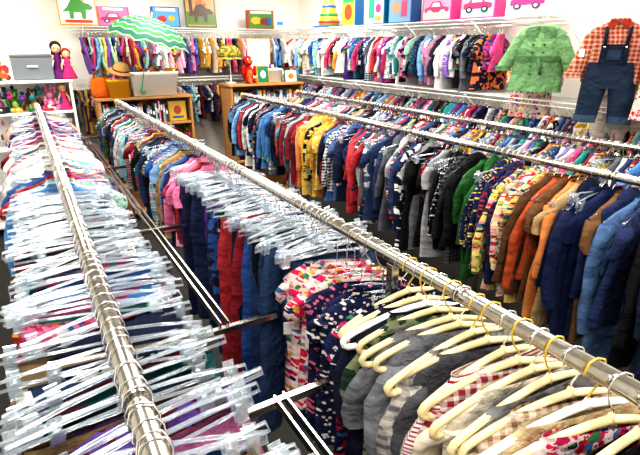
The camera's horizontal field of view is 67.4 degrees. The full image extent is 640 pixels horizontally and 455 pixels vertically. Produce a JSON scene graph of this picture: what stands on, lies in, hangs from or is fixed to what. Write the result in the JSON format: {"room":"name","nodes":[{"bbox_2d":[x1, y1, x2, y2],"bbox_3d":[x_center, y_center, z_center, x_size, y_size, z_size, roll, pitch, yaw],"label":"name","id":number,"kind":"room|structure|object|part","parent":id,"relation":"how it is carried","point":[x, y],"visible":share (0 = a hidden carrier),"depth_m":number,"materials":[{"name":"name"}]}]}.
{"room":"second-hand shop","nodes":[
{"label":"second-hand shop","id":0,"kind":"room"},
{"bbox_2d":[0,0,299,173],"bbox_3d":[-2.517,-1.706,5.900,5.300,2.800,0.100,-12,24,-28],"label":"wall","id":1,"kind":"structure","parent":0,"point":[26,26],"depth_m":5.71,"materials":[{"name":"white paint"}]},
{"bbox_2d":[74,74,243,96],"bbox_3d":[-1.667,-1.779,6.120,2.602,0.300,0.366,-12,24,-28],"label":"wire shelf","id":2,"kind":"object","parent":1,"relation":"attached to","point":[215,75],"visible":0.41,"depth_m":6.07,"materials":[{"name":"metal"}]},
{"bbox_2d":[73,78,242,98],"bbox_3d":[-1.684,-1.768,6.044,2.812,0.176,0.306,-12,24,-28],"label":"hangers","id":3,"kind":"object","parent":2,"relation":"attached to","point":[242,78],"visible":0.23,"depth_m":6.04,"materials":[{"name":"plastic"}]},
{"bbox_2d":[73,84,221,134],"bbox_3d":[-1.696,-1.550,6.118,2.872,0.498,0.399,-12,24,-28],"label":"clothes","id":4,"kind":"object","parent":3,"relation":"hanging from","point":[210,100],"visible":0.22,"depth_m":6.03,"materials":[{"name":"fabric"}]},
{"bbox_2d":[64,26,285,38],"bbox_3d":[-1.667,-2.303,5.921,2.602,0.300,0.366,-12,24,-28],"label":"wire shelf","id":5,"kind":"object","parent":1,"relation":"attached to","point":[76,27],"visible":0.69,"depth_m":5.91,"materials":[{"name":"metal"}]},
{"bbox_2d":[56,0,98,25],"bbox_3d":[-2.592,-2.385,5.106,0.380,0.439,0.115,-12,24,-28],"label":"poster","id":6,"kind":"object","parent":5,"relation":"on","point":[70,12],"visible":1,"depth_m":5.15,"materials":[{"name":"paper"}]},
{"bbox_2d":[96,6,128,25],"bbox_3d":[-2.327,-2.366,5.390,0.340,0.200,0.110,-12,24,-28],"label":"toy box","id":7,"kind":"object","parent":5,"relation":"on","point":[106,16],"visible":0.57,"depth_m":5.33,"materials":[{"name":"cardboard"}]},
{"bbox_2d":[149,6,180,27],"bbox_3d":[-1.824,-2.478,5.657,0.320,0.220,0.086,-12,24,-28],"label":"toy box","id":8,"kind":"object","parent":5,"relation":"on","point":[170,16],"visible":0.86,"depth_m":5.63,"materials":[{"name":"cardboard"}]},
{"bbox_2d":[78,30,279,46],"bbox_3d":[-1.587,-2.312,5.906,2.495,0.179,0.314,-12,24,-28],"label":"hangers","id":9,"kind":"object","parent":5,"relation":"attached to","point":[78,30],"visible":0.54,"depth_m":6.00,"materials":[{"name":"plastic"}]},
{"bbox_2d":[79,37,287,77],"bbox_3d":[-1.589,-2.124,5.989,2.537,0.454,0.417,-12,24,-28],"label":"clothes","id":10,"kind":"object","parent":9,"relation":"hanging from","point":[201,55],"visible":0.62,"depth_m":5.75,"materials":[{"name":"fabric"}]},
{"bbox_2d":[183,0,216,27],"bbox_3d":[-1.444,-2.629,5.775,0.380,0.419,0.052,-12,24,-28],"label":"poster","id":11,"kind":"object","parent":5,"relation":"on","point":[198,13],"visible":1,"depth_m":5.78,"materials":[{"name":"paper"}]},
{"bbox_2d":[245,10,273,28],"bbox_3d":[-0.782,-2.697,6.232,0.360,0.220,0.087,-12,24,-28],"label":"box","id":12,"kind":"object","parent":5,"relation":"on","point":[255,19],"visible":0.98,"depth_m":6.19,"materials":[{"name":"cardboard"}]},
{"bbox_2d":[274,18,284,28],"bbox_3d":[-0.535,-2.700,6.352,0.140,0.140,0.022,-12,24,-28],"label":"sign","id":13,"kind":"object","parent":5,"relation":"on","point":[279,23],"visible":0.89,"depth_m":6.34,"materials":[{"name":"paper"}]},
{"bbox_2d":[0,191,630,454],"bbox_3d":[-0.429,0.902,3.116,5.300,0.100,8.300,-12,24,-28],"label":"floor","id":14,"kind":"structure","parent":0,"point":[285,433],"depth_m":3.96,"materials":[{"name":"grey carpet"}]},
{"bbox_2d":[0,79,81,229],"bbox_3d":[-3.309,-0.707,5.002,1.550,1.570,0.380,-12,24,-28],"label":"shelf unit","id":15,"kind":"object","parent":14,"relation":"on","point":[20,85],"visible":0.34,"depth_m":5.05,"materials":[{"name":"wood"}]},
{"bbox_2d":[0,62,10,79],"bbox_3d":[-3.176,-1.550,4.721,0.207,0.195,0.231,-12,24,-28],"label":"toys","id":16,"kind":"object","parent":15,"relation":"on","point":[4,69],"visible":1,"depth_m":4.68,"materials":[{"name":"fabric"}]},
{"bbox_2d":[6,89,22,112],"bbox_3d":[-3.080,-1.277,4.834,0.147,0.226,0.144,-12,24,-28],"label":"frog","id":17,"kind":"object","parent":15,"relation":"on","point":[14,102],"visible":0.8,"depth_m":4.83,"materials":[{"name":"fabric"}]},
{"bbox_2d":[8,54,54,79],"bbox_3d":[-2.929,-1.637,4.887,0.370,0.240,0.262,-12,24,-28],"label":"storage box","id":18,"kind":"object","parent":15,"relation":"on","point":[24,66],"visible":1,"depth_m":4.79,"materials":[{"name":"plastic"}]},
{"bbox_2d":[25,88,41,109],"bbox_3d":[-2.934,-1.308,4.915,0.147,0.226,0.144,-12,24,-28],"label":"plush dog","id":19,"kind":"object","parent":15,"relation":"on","point":[33,90],"visible":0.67,"depth_m":4.91},
{"bbox_2d":[0,85,71,113],"bbox_3d":[-2.952,-1.346,4.918,0.752,0.296,0.274,-12,24,-28],"label":"toys","id":20,"kind":"object","parent":15,"relation":"on","point":[7,95],"visible":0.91,"depth_m":4.88,"materials":[{"name":"fabric"}]},
{"bbox_2d":[0,115,72,145],"bbox_3d":[-2.959,-1.030,5.047,0.688,0.311,0.273,-12,24,-28],"label":"toys","id":21,"kind":"object","parent":15,"relation":"on","point":[70,118],"visible":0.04,"depth_m":4.92,"materials":[{"name":"fabric"}]},
{"bbox_2d":[43,84,56,109],"bbox_3d":[-2.807,-1.350,4.984,0.129,0.256,0.126,-12,24,-28],"label":"plush bunny","id":22,"kind":"object","parent":15,"relation":"on","point":[49,95],"visible":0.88,"depth_m":4.99,"materials":[{"name":"fabric"}]},
{"bbox_2d":[49,41,63,78],"bbox_3d":[-2.711,-1.733,4.959,0.187,0.368,0.182,-12,24,-28],"label":"doll","id":23,"kind":"object","parent":15,"relation":"on","point":[55,46],"visible":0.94,"depth_m":4.93,"materials":[{"name":"fabric"}]},
{"bbox_2d":[58,83,72,109],"bbox_3d":[-2.694,-1.379,5.042,0.136,0.268,0.133,-12,24,-28],"label":"doll","id":24,"kind":"object","parent":15,"relation":"on","point":[65,105],"visible":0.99,"depth_m":5.03,"materials":[{"name":"fabric"}]},
{"bbox_2d":[60,48,77,78],"bbox_3d":[-2.611,-1.698,4.961,0.153,0.302,0.149,-12,24,-28],"label":"doll","id":25,"kind":"object","parent":15,"relation":"on","point":[68,72],"visible":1,"depth_m":4.94,"materials":[{"name":"fabric"}]},
{"bbox_2d":[92,92,195,214],"bbox_3d":[-1.954,-0.816,5.556,1.010,1.380,0.360,-12,24,-28],"label":"wooden bookcase","id":26,"kind":"object","parent":14,"relation":"on","point":[187,97],"visible":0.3,"depth_m":5.47,"materials":[{"name":"wood"}]},
{"bbox_2d":[90,70,108,97],"bbox_3d":[-2.316,-1.513,5.044,0.200,0.276,0.118,-12,24,-28],"label":"handbag","id":27,"kind":"object","parent":26,"relation":"on","point":[98,87],"visible":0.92,"depth_m":5.01,"materials":[{"name":"fabric"}]},
{"bbox_2d":[105,78,129,97],"bbox_3d":[-2.160,-1.492,5.126,0.220,0.180,0.240,-12,24,-28],"label":"bin","id":28,"kind":"object","parent":26,"relation":"on","point":[116,88],"visible":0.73,"depth_m":5.03,"materials":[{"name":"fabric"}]},
{"bbox_2d":[110,74,126,79],"bbox_3d":[-2.136,-1.601,5.088,0.178,0.139,0.152,-12,24,-28],"label":"toy","id":29,"kind":"object","parent":28,"relation":"in","point":[114,77],"visible":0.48,"depth_m":5.06,"materials":[{"name":"fabric"}]},
{"bbox_2d":[107,62,133,75],"bbox_3d":[-2.086,-1.663,5.033,0.279,0.141,0.265,-12,24,-28],"label":"straw sun hat","id":30,"kind":"object","parent":28,"relation":"on","point":[119,68],"visible":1,"depth_m":4.97,"materials":[{"name":"wicker"}]},
{"bbox_2d":[111,165,125,182],"bbox_3d":[-1.956,-0.720,5.578,0.970,0.315,0.293,-12,24,-28],"label":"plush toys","id":31,"kind":"object","parent":26,"relation":"in","point":[118,175],"visible":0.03,"depth_m":5.39,"materials":[{"name":"fabric"}]},
{"bbox_2d":[101,100,142,113],"bbox_3d":[-2.151,-1.253,5.221,0.397,0.245,0.202,-12,24,-28],"label":"books","id":32,"kind":"object","parent":26,"relation":"on","point":[137,105],"visible":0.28,"depth_m":5.15,"materials":[{"name":"multicoloured paper"}]},
{"bbox_2d":[106,12,188,94],"bbox_3d":[-1.767,-1.793,4.974,0.786,0.803,0.800,-12,24,-28],"label":"open umbrella","id":33,"kind":"object","parent":26,"relation":"on","point":[135,27],"visible":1,"depth_m":4.65,"materials":[{"name":"fabric"}]},
{"bbox_2d":[127,71,177,96],"bbox_3d":[-1.851,-1.598,5.306,0.520,0.250,0.300,-12,24,-28],"label":"storage bin","id":34,"kind":"object","parent":26,"relation":"on","point":[158,83],"visible":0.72,"depth_m":5.19,"materials":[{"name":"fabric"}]},
{"bbox_2d":[131,64,174,71],"bbox_3d":[-1.847,-1.732,5.274,0.469,0.132,0.273,-12,24,-28],"label":"toys","id":35,"kind":"object","parent":34,"relation":"in","point":[135,68],"visible":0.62,"depth_m":5.21,"materials":[{"name":"plastic"}]},
{"bbox_2d":[143,99,168,121],"bbox_3d":[-1.846,-1.312,5.391,0.227,0.235,0.203,-12,24,-28],"label":"books","id":36,"kind":"object","parent":26,"relation":"in","point":[157,110],"depth_m":5.32,"materials":[{"name":"multicoloured paper"}]},
{"bbox_2d":[167,100,186,120],"bbox_3d":[-1.621,-1.327,5.455,0.200,0.221,0.043,-12,24,-28],"label":"picture book","id":37,"kind":"object","parent":26,"relation":"on","point":[176,109],"visible":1,"depth_m":5.44,"materials":[{"name":"paper"}]},
{"bbox_2d":[174,123,190,136],"bbox_3d":[-1.930,-1.040,5.483,0.882,0.302,0.282,-12,24,-28],"label":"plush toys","id":38,"kind":"object","parent":26,"relation":"in","point":[183,125],"visible":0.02,"depth_m":5.59,"materials":[{"name":"fabric"}]},
{"bbox_2d":[219,81,303,192],"bbox_3d":[-0.715,-1.102,6.182,0.980,1.470,0.380,-12,24,-28],"label":"bookcase","id":39,"kind":"object","parent":14,"relation":"on","point":[227,90],"depth_m":5.96,"materials":[{"name":"wood"}]},
{"bbox_2d":[217,45,241,83],"bbox_3d":[-1.037,-1.903,5.601,0.300,0.430,0.363,-12,24,-28],"label":"table lamp","id":40,"kind":"object","parent":39,"relation":"on","point":[229,52],"visible":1,"depth_m":5.50,"materials":[{"name":"fabric"}]},
{"bbox_2d":[241,55,256,82],"bbox_3d":[-0.841,-1.887,5.726,0.210,0.310,0.211,-12,24,-28],"label":"plush","id":41,"kind":"object","parent":39,"relation":"on","point":[247,72],"visible":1,"depth_m":5.72,"materials":[{"name":"fabric"}]},
{"bbox_2d":[246,39,269,77],"bbox_3d":[-0.757,-2.070,5.942,0.300,0.500,0.022,-12,24,-28],"label":"sign board","id":42,"kind":"object","parent":39,"relation":"on","point":[258,50],"visible":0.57,"depth_m":5.91,"materials":[{"name":"paper"}]},
{"bbox_2d":[256,65,268,82],"bbox_3d":[-0.685,-1.829,5.734,0.150,0.201,0.045,-12,24,-28],"label":"picture book","id":43,"kind":"object","parent":39,"relation":"on","point":[262,72],"visible":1,"depth_m":5.72,"materials":[{"name":"paper"}]},
{"bbox_2d":[233,88,297,107],"bbox_3d":[-0.693,-1.581,5.981,0.870,0.280,0.202,-12,24,-28],"label":"picture books","id":44,"kind":"object","parent":39,"relation":"on","point":[287,95],"visible":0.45,"depth_m":5.93,"materials":[{"name":"paper"}]},
{"bbox_2d":[268,68,281,82],"bbox_3d":[-0.609,-1.885,5.933,0.220,0.160,0.240,-12,24,-28],"label":"clear storage bin","id":45,"kind":"object","parent":39,"relation":"on","point":[275,75],"visible":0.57,"depth_m":5.84,"materials":[{"name":"plastic"}]},
{"bbox_2d":[268,64,275,68],"bbox_3d":[-0.610,-1.972,5.908,0.140,0.091,0.140,-3,21,-8],"label":"toy","id":46,"kind":"object","parent":45,"relation":"in","point":[271,66],"visible":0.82,"depth_m":5.88,"materials":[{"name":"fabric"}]},
{"bbox_2d":[281,68,286,80],"bbox_3d":[-0.490,-1.948,6.107,0.151,0.155,0.102,-12,24,-28],"label":"books","id":47,"kind":"object","parent":39,"relation":"on","point":[283,69],"visible":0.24,"depth_m":6.07,"materials":[{"name":"paper"}]},
{"bbox_2d":[284,70,296,81],"bbox_3d":[-0.364,-1.866,5.918,0.160,0.141,0.038,-12,24,-28],"label":"picture book","id":48,"kind":"object","parent":39,"relation":"on","point":[289,75],"visible":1,"depth_m":5.90,"materials":[{"name":"paper"}]},
{"bbox_2d":[34,99,639,454],"bbox_3d":[-0.940,0.272,2.628,0.735,1.424,5.080,-12,24,-28],"label":"rack","id":49,"kind":"object","parent":14,"relation":"on","point":[625,386],"visible":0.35,"depth_m":1.08,"materials":[{"name":"metal"}]},
{"bbox_3d":[-1.226,-0.311,2.226,0.048,0.048,5.080,-12,24,-28],"label":"rail","id":50,"kind":"part","parent":49,"relation":"part of","materials":[{"name":"metal"}]},
{"bbox_2d":[0,104,314,454],"bbox_3d":[-1.300,-0.295,2.371,0.463,0.182,4.682,-12,24,-28],"label":"hangers","id":51,"kind":"object","parent":49,"relation":"attached to","point":[215,392],"visible":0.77,"depth_m":1.01,"materials":[{"name":"plastic"}]},
{"bbox_2d":[0,112,264,454],"bbox_3d":[-1.267,0.075,2.433,0.590,0.778,4.820,-12,24,-28],"label":"clothes","id":52,"kind":"object","parent":51,"relation":"hanging from","point":[36,161],"visible":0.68,"depth_m":1.12,"materials":[{"name":"fabric"}]},
{"bbox_3d":[-1.012,0.248,2.750,0.735,1.382,4.705,-12,24,-28],"label":"frame","id":53,"kind":"part","parent":49,"relation":"part of","materials":[{"name":"metal"}]},
{"bbox_2d":[95,107,639,454],"bbox_3d":[-0.645,-0.001,2.708,0.498,0.830,4.995,-12,24,-28],"label":"hanging clothes","id":54,"kind":"object","parent":49,"relation":"attached to","point":[299,348],"visible":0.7,"depth_m":1.39,"materials":[{"name":"fabric"}]},
{"bbox_2d":[100,100,639,454],"bbox_3d":[-0.669,-0.344,2.555,0.504,0.220,4.947,-12,24,-28],"label":"hangers","id":55,"kind":"object","parent":49,"relation":"attached to","point":[358,324],"visible":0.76,"depth_m":1.03,"materials":[{"name":"plastic"}]},
{"bbox_2d":[240,90,639,318],"bbox_3d":[0.630,-0.140,3.714,0.740,1.424,4.680,-12,24,-28],"label":"rack","id":56,"kind":"object","parent":14,"relation":"on","point":[617,177],"visible":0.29,"depth_m":2.85,"materials":[{"name":"metal"}]},
{"bbox_2d":[227,98,639,380],"bbox_3d":[0.331,-0.343,3.469,0.588,0.774,4.528,-12,24,-28],"label":"jackets","id":57,"kind":"object","parent":56,"relation":"hanging from","point":[572,274],"visible":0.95,"depth_m":2.31,"materials":[{"name":"fabric"}]},
{"bbox_2d":[230,93,639,226],"bbox_3d":[0.328,-0.669,3.362,0.456,0.185,4.417,-12,24,-28],"label":"hangers","id":58,"kind":"object","parent":56,"relation":"hanging from","point":[442,162],"visible":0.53,"depth_m":2.58,"materials":[{"name":"plastic"}]},
{"bbox_3d":[0.342,-0.722,3.310,0.048,0.048,4.680,-12,24,-28],"label":"rail","id":59,"kind":"part","parent":56,"relation":"part of","materials":[{"name":"metal"}]},
{"bbox_3d":[0.919,-0.844,3.629,0.048,0.048,4.680,-12,24,-28],"label":"rail","id":60,"kind":"part","parent":56,"relation":"part of","materials":[{"name":"metal"}]},
{"bbox_2d":[299,91,639,173],"bbox_3d":[0.839,-0.827,3.777,0.454,0.185,4.190,-12,24,-28],"label":"hangers","id":61,"kind":"object","parent":56,"relation":"hanging from","point":[595,163],"visible":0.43,"depth_m":3.27,"materials":[{"name":"plastic"}]},
{"bbox_2d":[288,97,639,188],"bbox_3d":[0.841,-0.602,3.845,0.517,0.517,4.252,-12,24,-28],"label":"shirts","id":62,"kind":"object","parent":61,"relation":"hanging from","point":[626,164],"visible":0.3,"depth_m":3.07,"materials":[{"name":"fabric"}]},
{"bbox_2d":[299,0,639,116],"bbox_3d":[1.808,-0.923,3.838,0.100,2.800,8.100,-12,24,-28],"label":"wall","id":63,"kind":"structure","parent":0,"point":[310,11],"depth_m":4.18,"materials":[{"name":"white paint"}]},
{"bbox_2d":[297,74,606,116],"bbox_3d":[1.112,-1.169,4.515,0.366,0.300,6.052,-12,24,-28],"label":"wire shelf","id":64,"kind":"object","parent":63,"relation":"attached to","point":[422,86],"visible":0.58,"depth_m":4.13,"materials":[{"name":"metal"}]},
{"bbox_2d":[298,77,637,144],"bbox_3d":[0.912,-1.271,4.735,0.315,0.176,4.966,-12,24,-28],"label":"hangers","id":65,"kind":"object","parent":64,"relation":"attached to","point":[301,77],"visible":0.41,"depth_m":4.61,"materials":[{"name":"plastic"}]},
{"bbox_2d":[303,82,639,155],"bbox_3d":[0.921,-1.038,4.814,0.445,0.528,4.996,-12,24,-28],"label":"clothes","id":66,"kind":"object","parent":64,"relation":"hanging from","point":[489,113],"visible":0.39,"depth_m":4.00,"materials":[{"name":"fabric"}]},
{"bbox_2d":[563,4,639,124],"bbox_3d":[1.738,-0.963,2.859,0.504,0.669,0.121,12,24,29],"label":"toddler overalls outfit","id":67,"kind":"object","parent":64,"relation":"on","point":[608,56],"visible":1,"depth_m":2.85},
{"bbox_2d":[278,9,639,43],"bbox_3d":[1.112,-1.693,4.316,0.366,0.300,6.052,-12,24,-28],"label":"wire shelf","id":68,"kind":"object","parent":63,"relation":"attached to","point":[566,16],"visible":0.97,"depth_m":3.81,"materials":[{"name":"metal"}]},
{"bbox_2d":[313,0,339,27],"bbox_3d":[0.110,-2.622,5.698,0.280,0.460,0.280,-12,24,-28],"label":"toy","id":69,"kind":"object","parent":68,"relation":"on","point":[329,16],"visible":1,"depth_m":5.65,"materials":[{"name":"plastic"}]},
{"bbox_2d":[342,0,364,25],"bbox_3d":[0.361,-2.372,5.293,0.124,0.280,0.260,-12,24,-28],"label":"toy box","id":70,"kind":"object","parent":68,"relation":"on","point":[352,10],"visible":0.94,"depth_m":5.22,"materials":[{"name":"cardboard"}]},
{"bbox_2d":[365,0,388,24],"bbox_3d":[0.604,-2.234,4.902,0.127,0.300,0.320,-12,24,-28],"label":"kit box","id":71,"kind":"object","parent":68,"relation":"on","point":[376,11],"visible":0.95,"depth_m":4.85,"materials":[{"name":"cardboard"}]},
{"bbox_2d":[285,34,509,92],"bbox_3d":[0.515,-1.828,5.242,0.438,0.475,3.600,-12,24,-28],"label":"clothes","id":72,"kind":"object","parent":68,"relation":"hanging from","point":[470,67],"visible":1,"depth_m":4.50,"materials":[{"name":"fabric"}]},
{"bbox_2d":[293,24,503,45],"bbox_3d":[0.521,-2.030,5.157,0.317,0.176,3.564,-12,24,-28],"label":"hangers","id":73,"kind":"object","parent":68,"relation":"attached to","point":[494,24],"visible":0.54,"depth_m":4.71,"materials":[{"name":"plastic"}]},
{"bbox_2d":[388,0,421,23],"bbox_3d":[0.808,-2.103,4.584,0.126,0.280,0.340,-12,24,-28],"label":"box","id":74,"kind":"object","parent":68,"relation":"on","point":[400,11],"visible":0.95,"depth_m":4.51,"materials":[{"name":"cardboard"}]},
{"bbox_2d":[422,0,460,21],"bbox_3d":[1.060,-1.926,4.189,0.132,0.230,0.360,-12,24,-28],"label":"box","id":75,"kind":"object","parent":68,"relation":"on","point":[433,10],"visible":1,"depth_m":4.13,"materials":[{"name":"cardboard"}]},
{"bbox_2d":[459,0,506,19],"bbox_3d":[1.294,-1.790,3.817,0.132,0.240,0.360,-12,24,-28],"label":"box","id":76,"kind":"object","parent":68,"relation":"on","point":[470,9],"visible":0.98,"depth_m":3.76,"materials":[{"name":"cardboard"}]},
{"bbox_2d":[505,0,560,16],"bbox_3d":[1.528,-1.650,3.447,0.132,0.240,0.360,-12,24,-28],"label":"box","id":77,"kind":"object","parent":68,"relation":"on","point":[513,7],"visible":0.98,"depth_m":3.41,"materials":[{"name":"cardboard"}]},
{"bbox_2d":[495,10,574,92],"bbox_3d":[1.491,-1.198,3.271,0.557,0.522,0.125,15,26,35],"label":"coat","id":78,"kind":"object","parent":68,"relation":"hanging from","point":[537,56],"visible":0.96,"depth_m":3.26,"materials":[{"name":"fabric"}]},
{"bbox_2d":[506,17,563,118],"bbox_3d":[1.566,-1.151,3.486,0.402,0.692,0.115,15,26,35],"label":"dress","id":79,"kind":"object","parent":68,"relation":"hanging from","point":[515,109],"visible":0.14,"depth_m":3.54,"materials":[{"name":"fabric"}]},
{"bbox_2d":[589,13,639,149],"bbox_3d":[1.888,-0.896,2.983,0.392,0.812,0.118,16,26,35],"label":"cardigan","id":80,"kind":"object","parent":68,"relation":"hanging from","point":[599,128],"visible":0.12,"depth_m":3.05,"materials":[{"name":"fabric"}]},
{"bbox_2d":[628,85,639,120],"bbox_3d":[1.955,-0.875,2.617,0.358,0.592,0.109,17,27,37],"label":"floral dress","id":81,"kind":"object","parent":68,"relation":"hanging from","point":[634,114],"visible":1,"depth_m":2.77,"materials":[{"name":"fabric"}]}
]}

